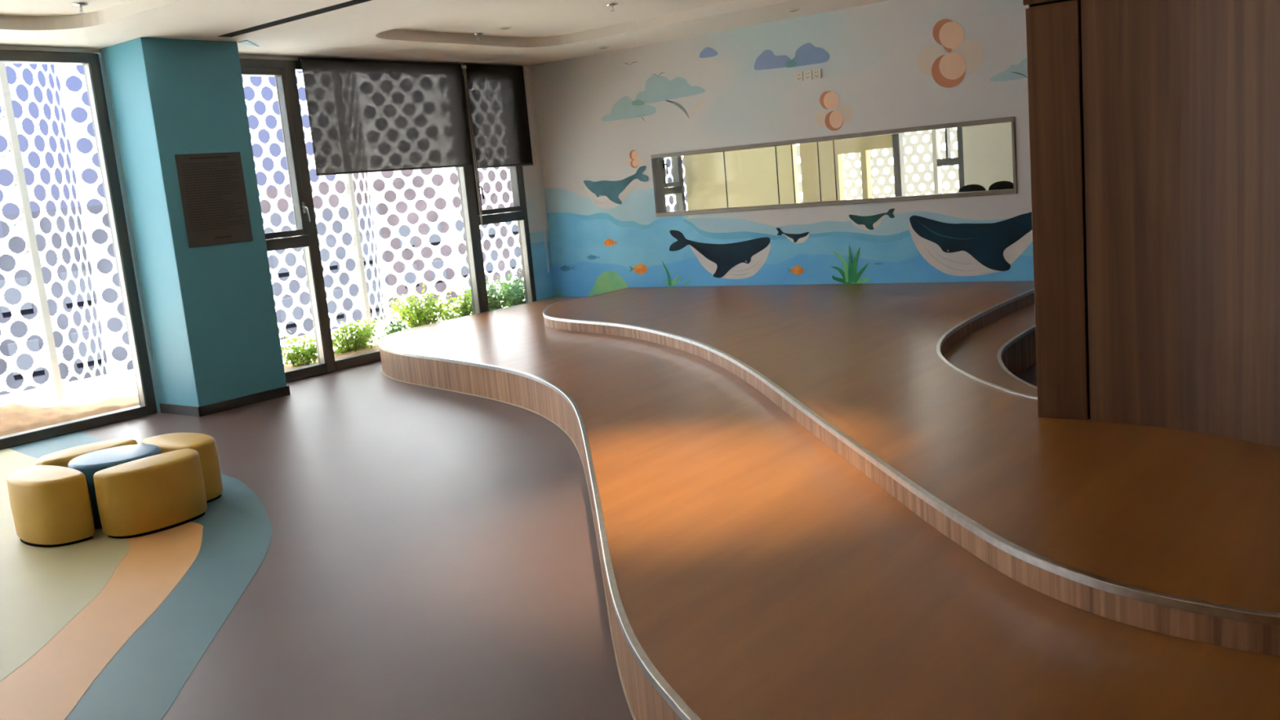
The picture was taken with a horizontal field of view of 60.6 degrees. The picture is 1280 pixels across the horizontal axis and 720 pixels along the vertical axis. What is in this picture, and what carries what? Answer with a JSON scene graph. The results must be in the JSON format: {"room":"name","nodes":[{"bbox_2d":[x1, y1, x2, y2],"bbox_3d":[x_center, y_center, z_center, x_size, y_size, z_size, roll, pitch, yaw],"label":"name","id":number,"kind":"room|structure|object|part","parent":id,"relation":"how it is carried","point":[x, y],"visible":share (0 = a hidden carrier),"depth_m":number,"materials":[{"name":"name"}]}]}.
{"room":"children's playroom","nodes":[
{"label":"children's playroom","id":0,"kind":"room"},
{"bbox_2d":[0,301,501,407],"bbox_3d":[-4.521,0.380,10.564,2.890,0.330,20.000,2,12,37],"label":"ground","id":1,"kind":"structure","parent":0,"point":[124,382],"depth_m":10.61,"materials":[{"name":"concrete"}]},
{"bbox_2d":[0,97,56,406],"bbox_3d":[-5.685,-1.069,8.362,0.004,4.083,1.900,2,12,37],"label":"screen","id":2,"kind":"object","parent":1,"relation":"on","point":[10,193],"visible":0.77,"depth_m":9.08,"materials":[{"name":"white metal"}]},
{"bbox_2d":[0,62,66,405],"bbox_3d":[-5.109,-1.404,9.060,0.055,3.770,0.060,2,12,37],"label":"post","id":3,"kind":"object","parent":1,"relation":"on","point":[5,95],"visible":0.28,"depth_m":9.10,"materials":[{"name":"beige metal"}]},
{"bbox_2d":[4,62,113,404],"bbox_3d":[-5.086,-1.327,9.592,0.093,4.075,0.986,-5,9,0],"label":"screen","id":4,"kind":"object","parent":1,"relation":"on","point":[20,80],"visible":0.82,"depth_m":9.53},
{"bbox_2d":[57,64,136,390],"bbox_3d":[-4.696,-1.456,10.159,0.899,4.094,0.012,-7,9,-10],"label":"screen","id":5,"kind":"object","parent":1,"relation":"on","point":[77,131],"visible":0.18,"depth_m":10.12,"materials":[{"name":"white metal"}]},
{"bbox_2d":[0,340,379,436],"bbox_3d":[-4.344,0.310,9.134,0.790,0.240,15.000,2,12,37],"label":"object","id":6,"kind":"structure","parent":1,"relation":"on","point":[15,418],"depth_m":8.57,"materials":[{"name":"soil"}]},
{"bbox_2d":[280,330,318,366],"bbox_3d":[-3.228,-0.102,10.405,0.349,0.384,0.678,2,12,37],"label":"leafy shrub","id":7,"kind":"object","parent":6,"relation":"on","point":[304,356],"visible":0.84,"depth_m":10.38,"materials":[{"name":"green plant"}]},
{"bbox_2d":[310,316,385,354],"bbox_3d":[-2.893,-0.206,10.886,0.518,0.375,0.914,2,12,37],"label":"leafy shrub","id":8,"kind":"object","parent":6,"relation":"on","point":[361,340],"visible":0.92,"depth_m":10.84,"materials":[{"name":"green plant"}]},
{"bbox_2d":[373,314,406,345],"bbox_3d":[-2.542,-0.295,11.354,0.413,0.331,0.374,2,12,37],"label":"leafy shrub","id":9,"kind":"object","parent":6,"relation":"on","point":[397,329],"visible":0.47,"depth_m":11.35,"materials":[{"name":"green plant"}]},
{"bbox_2d":[382,282,459,329],"bbox_3d":[-2.294,-0.511,11.653,0.636,0.618,0.781,2,12,37],"label":"leafy shrub","id":10,"kind":"object","parent":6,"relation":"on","point":[424,317],"visible":0.7,"depth_m":11.55,"materials":[{"name":"green plant"}]},
{"bbox_2d":[433,287,473,322],"bbox_3d":[-2.012,-0.540,12.084,0.617,0.484,0.507,-5,9,-1],"label":"leafy shrub","id":11,"kind":"object","parent":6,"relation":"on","point":[464,309],"visible":0.48,"depth_m":12.05,"materials":[{"name":"green plant"}]},
{"bbox_2d":[459,278,524,311],"bbox_3d":[-1.652,-0.674,12.500,0.646,0.547,0.780,2,12,37],"label":"leafy shrub","id":12,"kind":"object","parent":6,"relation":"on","point":[494,302],"visible":0.4,"depth_m":12.38,"materials":[{"name":"green plant"}]},
{"bbox_2d":[493,269,525,307],"bbox_3d":[-1.453,-0.776,12.846,0.518,0.600,0.726,2,12,37],"label":"leafy shrub","id":13,"kind":"object","parent":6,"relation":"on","point":[517,300],"visible":0.48,"depth_m":12.76,"materials":[{"name":"green plant"}]},
{"bbox_2d":[242,71,364,362],"bbox_3d":[-3.690,-1.683,10.982,0.004,4.083,1.900,2,12,37],"label":"screen","id":14,"kind":"object","parent":1,"relation":"on","point":[344,202],"visible":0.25,"depth_m":11.24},
{"bbox_2d":[344,173,373,342],"bbox_3d":[-3.114,-2.018,11.680,0.055,3.770,0.060,2,12,37],"label":"post","id":15,"kind":"object","parent":1,"relation":"on","point":[348,177],"visible":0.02,"depth_m":11.80,"materials":[{"name":"beige metal"}]},
{"bbox_2d":[351,173,388,340],"bbox_3d":[-3.090,-1.941,12.212,0.093,4.075,0.986,-5,9,0],"label":"screen","id":16,"kind":"object","parent":1,"relation":"on","point":[357,181],"visible":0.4,"depth_m":12.16,"materials":[{"name":"white metal"}]},
{"bbox_2d":[368,168,460,330],"bbox_3d":[-2.701,-2.070,12.779,0.899,4.094,0.012,-7,9,-10],"label":"screen","id":17,"kind":"object","parent":1,"relation":"on","point":[442,191],"visible":0.38,"depth_m":12.87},
{"bbox_2d":[446,167,524,306],"bbox_3d":[-1.696,-2.297,13.603,0.008,4.083,1.900,2,12,37],"label":"screen","id":18,"kind":"object","parent":1,"relation":"on","point":[453,191],"visible":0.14,"depth_m":13.44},
{"bbox_2d":[681,155,688,210],"bbox_3d":[0.301,-2.911,16.222,0.004,4.083,1.900,2,12,37],"label":"screen","id":19,"kind":"object","parent":1,"relation":"on","point":[682,156],"visible":0.02,"depth_m":16.75,"materials":[{"name":"white metal"}]},
{"bbox_2d":[0,0,890,66],"bbox_3d":[-0.527,-2.019,3.316,12.140,0.306,13.700,2,12,37],"label":"ceiling","id":20,"kind":"structure","parent":0,"point":[440,31],"depth_m":9.01,"materials":[{"name":"paint"}]},
{"bbox_2d":[71,1,88,13],"bbox_3d":[-3.608,-2.271,7.066,0.096,0.059,0.096,2,12,37],"label":"sprinkler","id":21,"kind":"object","parent":20,"relation":"attached to","point":[80,4],"visible":1,"depth_m":7.05,"materials":[{"name":"silver metal"}]},
{"bbox_3d":[-3.610,-2.292,7.062,0.096,0.016,0.096,2,12,37],"label":"plate","id":22,"kind":"part","parent":21,"relation":"part of","materials":[{"name":"silver metal"}]},
{"bbox_2d":[100,49,152,359],"bbox_3d":[-3.982,-1.180,8.510,0.038,2.393,0.006,2,12,37],"label":"chain","id":23,"kind":"object","parent":20,"relation":"hanging from","point":[100,50],"visible":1,"depth_m":8.50,"materials":[{"name":"grey metal"}]},
{"bbox_2d":[217,0,371,37],"bbox_3d":[-0.731,-2.419,6.485,6.098,0.089,0.118,2,12,37],"label":"air slot","id":24,"kind":"object","parent":20,"relation":"attached to","point":[352,2],"visible":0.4,"depth_m":7.79,"materials":[{"name":"metal"}]},
{"bbox_2d":[472,32,483,39],"bbox_3d":[-1.472,-2.945,9.974,0.096,0.059,0.096,2,12,37],"label":"sprinkler","id":25,"kind":"object","parent":20,"relation":"attached to","point":[474,33],"visible":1,"depth_m":9.95,"materials":[{"name":"silver metal"}]},
{"bbox_3d":[-1.474,-2.966,9.971,0.096,0.016,0.096,2,12,37],"label":"plate","id":26,"kind":"part","parent":25,"relation":"part of","materials":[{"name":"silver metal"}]},
{"bbox_2d":[499,26,511,29],"bbox_3d":[-1.204,-2.963,9.797,0.110,0.014,0.110,2,12,37],"label":"recessed light","id":27,"kind":"object","parent":20,"relation":"in","point":[503,28],"visible":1,"depth_m":9.77,"materials":[{"name":"white paint"}]},
{"bbox_2d":[598,46,608,48],"bbox_3d":[-0.371,-3.162,11.100,0.110,0.014,0.110,2,12,37],"label":"recessed light","id":28,"kind":"object","parent":20,"relation":"in","point":[601,47],"visible":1,"depth_m":11.07,"materials":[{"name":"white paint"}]},
{"bbox_2d":[606,3,617,12],"bbox_3d":[-0.228,-2.899,9.011,0.096,0.059,0.096,2,12,37],"label":"sprinkler","id":29,"kind":"object","parent":20,"relation":"attached to","point":[611,5],"visible":1,"depth_m":8.99,"materials":[{"name":"silver metal"}]},
{"bbox_3d":[-0.230,-2.920,9.007,0.096,0.016,0.096,2,12,37],"label":"plate","id":30,"kind":"part","parent":29,"relation":"part of","materials":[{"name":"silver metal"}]},
{"bbox_2d":[786,8,799,12],"bbox_3d":[1.353,-3.081,9.664,0.110,0.014,0.110,2,12,37],"label":"recessed light","id":31,"kind":"object","parent":20,"relation":"in","point":[792,10],"visible":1,"depth_m":9.63,"materials":[{"name":"white paint"}]},
{"bbox_2d":[0,360,1037,719],"bbox_3d":[-0.237,0.995,3.802,12.100,0.153,13.700,2,12,37],"label":"floor","id":32,"kind":"structure","parent":0,"point":[374,545],"depth_m":4.48,"materials":[{"name":"laminate"}]},
{"bbox_2d":[6,465,95,547],"bbox_3d":[-2.943,0.719,5.446,0.520,0.338,0.278,2,12,38],"label":"ottoman","id":33,"kind":"object","parent":32,"relation":"on","point":[51,505],"visible":1,"depth_m":5.30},
{"bbox_2d":[0,49,157,449],"bbox_3d":[-5.030,-0.656,7.321,0.115,2.810,3.300,2,12,37],"label":"window","id":34,"kind":"structure","parent":32,"relation":"on","point":[6,55],"depth_m":8.44,"materials":[{"name":"grey metal"}]},
{"bbox_2d":[35,438,137,467],"bbox_3d":[-3.000,0.639,5.962,0.278,0.338,0.520,3,12,40],"label":"ottoman","id":35,"kind":"object","parent":32,"relation":"on","point":[62,458],"visible":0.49,"depth_m":5.86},
{"bbox_2d":[67,444,161,528],"bbox_3d":[-2.720,0.650,5.727,0.452,0.343,0.452,2,12,37],"label":"round stool","id":36,"kind":"object","parent":32,"relation":"on","point":[91,463],"visible":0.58,"depth_m":5.58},
{"bbox_2d":[93,448,207,538],"bbox_3d":[-2.433,0.663,5.503,0.278,0.338,0.520,2,12,38],"label":"ottoman","id":37,"kind":"object","parent":32,"relation":"on","point":[160,492],"visible":1,"depth_m":5.37,"materials":[{"name":"yellow leather"}]},
{"bbox_2d":[142,432,222,502],"bbox_3d":[-2.498,0.586,6.009,0.520,0.338,0.278,2,12,38],"label":"ottoman","id":38,"kind":"object","parent":32,"relation":"on","point":[205,445],"visible":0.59,"depth_m":5.88,"materials":[{"name":"yellow leather"}]},
{"bbox_2d":[98,37,290,417],"bbox_3d":[-3.534,-1.044,8.738,0.647,2.846,0.824,2,12,37],"label":"column","id":39,"kind":"structure","parent":32,"relation":"on","point":[211,310],"depth_m":8.48,"materials":[{"name":"teal paint"}]},
{"bbox_2d":[174,151,253,248],"bbox_3d":[-3.302,-1.251,8.510,0.009,0.702,0.557,2,12,37],"label":"notice sign","id":40,"kind":"object","parent":39,"relation":"attached to","point":[212,188],"visible":1,"depth_m":8.50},
{"bbox_3d":[-3.379,0.319,8.938,0.567,0.075,0.824,2,12,37],"label":"skirting","id":41,"kind":"part","parent":39,"relation":"part of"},
{"bbox_2d":[377,297,1279,719],"bbox_3d":[1.903,0.236,5.976,5.612,0.257,14.474,-8,10,-17],"label":"stepped platform","id":42,"kind":"object","parent":32,"relation":"on","point":[752,571],"visible":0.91,"depth_m":3.39,"materials":[{"name":"laminate"}]},
{"bbox_3d":[0.268,0.354,5.446,2.216,0.025,14.472,-8,10,-17],"label":"edge trim","id":43,"kind":"part","parent":42,"relation":"part of","materials":[{"name":"brown wood"}]},
{"bbox_2d":[542,280,1279,656],"bbox_3d":[2.274,-0.025,6.263,4.130,0.101,12.358,-8,10,-16],"label":"stepped platform","id":44,"kind":"object","parent":42,"relation":"on","point":[1175,532],"visible":0.94,"depth_m":4.13,"materials":[{"name":"laminate"}]},
{"bbox_3d":[3.262,0.033,5.133,2.886,0.025,7.787,-8,10,-16],"label":"edge trim","id":45,"kind":"part","parent":44,"relation":"part of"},
{"bbox_3d":[3.583,0.098,5.172,2.709,0.025,7.331,-8,10,-16],"label":"edge trim","id":46,"kind":"part","parent":42,"relation":"part of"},
{"bbox_2d":[518,65,555,301],"bbox_3d":[-1.195,-1.854,12.360,0.120,2.846,0.410,2,12,37],"label":"wall","id":47,"kind":"structure","parent":0,"point":[544,281],"depth_m":12.32,"materials":[{"name":"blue paint"}]},
{"bbox_2d":[0,44,499,65],"bbox_3d":[-5.415,-1.976,6.787,0.120,0.046,13.290,2,12,37],"label":"trim","id":48,"kind":"structure","parent":47,"relation":"attached to","point":[2,46],"depth_m":8.25,"materials":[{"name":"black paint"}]},
{"bbox_2d":[84,58,536,405],"bbox_3d":[-2.679,-1.369,10.348,0.188,2.810,4.682,2,12,37],"label":"window","id":49,"kind":"structure","parent":47,"relation":"in","point":[305,233],"depth_m":9.96,"materials":[{"name":"grey metal"}]},
{"bbox_3d":[-3.330,-1.778,9.500,0.107,1.457,0.777,2,12,37],"label":"sash","id":50,"kind":"part","parent":49,"relation":"part of","materials":[{"name":"grey metal"}]},
{"bbox_3d":[-3.353,-1.779,9.518,0.008,1.349,0.669,2,12,37],"label":"pane","id":51,"kind":"part","parent":49,"relation":"part of","materials":[{"name":"clear glass"}]},
{"bbox_3d":[-2.997,-1.329,9.823,0.063,0.181,0.029,1,11,32],"label":"handle","id":52,"kind":"part","parent":49,"relation":"part of","materials":[{"name":"silver metal"}]},
{"bbox_2d":[297,57,482,226],"bbox_3d":[-2.344,-2.046,10.646,0.072,1.688,2.010,2,12,37],"label":"roller blind","id":53,"kind":"object","parent":49,"relation":"attached to","point":[366,116],"visible":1,"depth_m":10.49,"materials":[{"name":"grey fabric"}]},
{"bbox_3d":[-1.739,-2.213,11.405,0.030,1.663,0.040,2,12,37],"label":"pull chain","id":54,"kind":"part","parent":53,"relation":"part of","materials":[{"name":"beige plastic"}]},
{"bbox_3d":[-1.679,-1.785,11.551,0.063,0.181,0.029,1,11,32],"label":"handle","id":55,"kind":"part","parent":49,"relation":"part of","materials":[{"name":"silver metal"}]},
{"bbox_3d":[-1.598,-2.311,11.774,0.107,1.457,0.692,2,12,37],"label":"sash","id":56,"kind":"part","parent":49,"relation":"part of","materials":[{"name":"grey metal"}]},
{"bbox_2d":[462,63,549,273],"bbox_3d":[-1.424,-2.025,11.862,0.072,2.288,0.950,2,12,37],"label":"roller blind","id":57,"kind":"object","parent":49,"relation":"attached to","point":[496,93],"visible":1,"depth_m":11.73,"materials":[{"name":"grey fabric"}]},
{"bbox_3d":[-1.206,-2.697,12.107,0.015,1.066,0.015,-3,10,15],"label":"cord","id":58,"kind":"part","parent":57,"relation":"part of","materials":[{"name":"black paint"}]},
{"bbox_3d":[-1.135,-2.095,12.207,0.030,2.263,0.040,2,12,37],"label":"pull chain","id":59,"kind":"part","parent":57,"relation":"part of","materials":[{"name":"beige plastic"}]},
{"bbox_2d":[531,0,1034,297],"bbox_3d":[3.675,-1.727,8.912,12.149,2.846,0.148,2,12,37],"label":"wall","id":60,"kind":"structure","parent":0,"point":[602,117],"depth_m":10.49,"materials":[{"name":"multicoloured paint"}]},
{"bbox_2d":[794,71,803,81],"bbox_3d":[1.490,-2.656,10.265,0.084,0.086,0.011,2,12,37],"label":"wall socket","id":61,"kind":"object","parent":60,"relation":"attached to","point":[798,75],"visible":1,"depth_m":10.26,"materials":[{"name":"beige plastic"}]},
{"bbox_2d":[803,70,812,80],"bbox_3d":[1.563,-2.654,10.210,0.084,0.086,0.011,2,12,37],"label":"wall socket","id":62,"kind":"object","parent":60,"relation":"attached to","point":[807,75],"visible":1,"depth_m":10.21,"materials":[{"name":"beige plastic"}]},
{"bbox_2d":[812,68,821,79],"bbox_3d":[1.640,-2.651,10.152,0.084,0.086,0.011,2,12,37],"label":"wall socket","id":63,"kind":"object","parent":60,"relation":"attached to","point":[816,73],"visible":1,"depth_m":10.15,"materials":[{"name":"beige plastic"}]},
{"bbox_2d":[650,116,1017,217],"bbox_3d":[1.697,-1.787,10.409,3.782,0.643,0.162,2,12,37],"label":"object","id":64,"kind":"structure","parent":60,"relation":"in","point":[656,159],"depth_m":10.28,"materials":[{"name":"beige metal"}]},
{"bbox_2d":[683,121,1013,210],"bbox_3d":[5.425,-2.242,11.070,11.980,2.846,0.120,2,12,37],"label":"wall","id":65,"kind":"structure","parent":0,"point":[984,152],"depth_m":13.44,"materials":[{"name":"beige paint"}]},
{"bbox_2d":[662,155,685,212],"bbox_3d":[-0.206,-2.130,13.595,0.188,2.810,2.600,2,12,37],"label":"window","id":66,"kind":"structure","parent":65,"relation":"in","point":[673,172],"depth_m":14.49,"materials":[{"name":"glass"}]},
{"bbox_3d":[0.332,-2.495,14.188,0.063,0.181,0.029,1,11,32],"label":"handle","id":67,"kind":"part","parent":66,"relation":"part of","materials":[{"name":"silver metal"}]},
{"bbox_3d":[0.310,-2.951,14.326,0.008,1.259,0.304,2,12,37],"label":"pane","id":68,"kind":"part","parent":66,"relation":"part of","materials":[{"name":"clear glass"}]},
{"bbox_3d":[0.334,-2.950,14.308,0.107,1.367,0.412,2,12,37],"label":"sash","id":69,"kind":"part","parent":66,"relation":"part of","materials":[{"name":"grey metal"}]},
{"bbox_3d":[0.432,-1.607,14.548,0.008,1.180,0.420,2,12,37],"label":"pane","id":70,"kind":"part","parent":66,"relation":"part of","materials":[{"name":"clear glass"}]},
{"bbox_2d":[723,140,837,208],"bbox_3d":[1.745,-2.307,13.780,1.583,2.650,0.006,2,12,37],"label":"trim","id":71,"kind":"structure","parent":65,"relation":"attached to","point":[833,140],"depth_m":13.63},
{"bbox_2d":[1022,0,1279,447],"bbox_3d":[3.184,-0.813,2.569,4.851,2.491,1.428,2,12,37],"label":"wall","id":72,"kind":"structure","parent":0,"point":[1154,125],"depth_m":4.20,"materials":[{"name":"brown wood"}]},
{"bbox_3d":[1.631,-1.824,4.321,0.208,0.797,0.168,2,12,37],"label":"header panel","id":73,"kind":"part","parent":72,"relation":"part of","materials":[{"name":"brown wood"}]},
{"bbox_3d":[1.747,-0.595,4.525,0.202,1.684,0.160,2,12,37],"label":"narrow panel","id":74,"kind":"part","parent":72,"relation":"part of","materials":[{"name":"brown wood"}]},
{"bbox_3d":[4.718,-0.528,10.309,12.100,0.150,2.840,2,12,37],"label":"floor","id":75,"kind":"structure","parent":0,"visible":0},
{"bbox_2d":[958,184,986,192],"bbox_3d":[3.299,-1.133,10.642,0.320,1.154,0.330,2,12,37],"label":"office chair","id":76,"kind":"object","parent":75,"relation":"on","point":[970,188],"visible":0.09,"depth_m":10.42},
{"bbox_2d":[988,181,1013,190],"bbox_3d":[3.661,-1.201,10.861,0.320,1.153,0.330,2,12,37],"label":"office chair","id":77,"kind":"object","parent":75,"relation":"on","point":[1000,184],"visible":0.07,"depth_m":10.65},
{"label":"outside","id":78,"kind":"structure","parent":0,"visible":0},
{"bbox_3d":[6.499,-0.966,12.661,12.110,0.330,3.100,2,12,37],"label":"ground","id":79,"kind":"structure","parent":78,"visible":0},
{"bbox_2d":[795,128,959,203],"bbox_3d":[5.709,-2.728,12.274,10.800,4.013,0.008,2,12,37],"label":"screen","id":80,"kind":"object","parent":79,"relation":"on","point":[909,175],"visible":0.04,"depth_m":14.06,"materials":[{"name":"white metal"}]},
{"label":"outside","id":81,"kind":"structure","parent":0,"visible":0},
{"bbox_3d":[-37.771,-1.052,92.446,148.400,0.200,220.000,2,12,37],"label":"plane","id":82,"kind":"object","parent":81,"visible":0},
{"bbox_2d":[0,193,391,395],"bbox_3d":[-28.811,-3.327,64.633,14.050,11.700,24.000,2,12,37],"label":"apartment block","id":83,"kind":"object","parent":82,"relation":"on","point":[16,244],"visible":0.2,"depth_m":55.27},
{"bbox_2d":[258,167,524,315],"bbox_3d":[-19.421,-10.495,96.718,16.050,13.700,20.000,2,12,37],"label":"apartment block","id":84,"kind":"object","parent":82,"relation":"on","point":[418,181],"visible":0.22,"depth_m":87.61,"materials":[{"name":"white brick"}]},
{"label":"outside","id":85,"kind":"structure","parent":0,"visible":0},
{"bbox_2d":[795,127,959,199],"bbox_3d":[7.050,-3.576,13.931,12.900,4.950,0.300,2,12,37],"label":"wall","id":86,"kind":"structure","parent":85,"point":[920,148],"depth_m":16.25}
]}

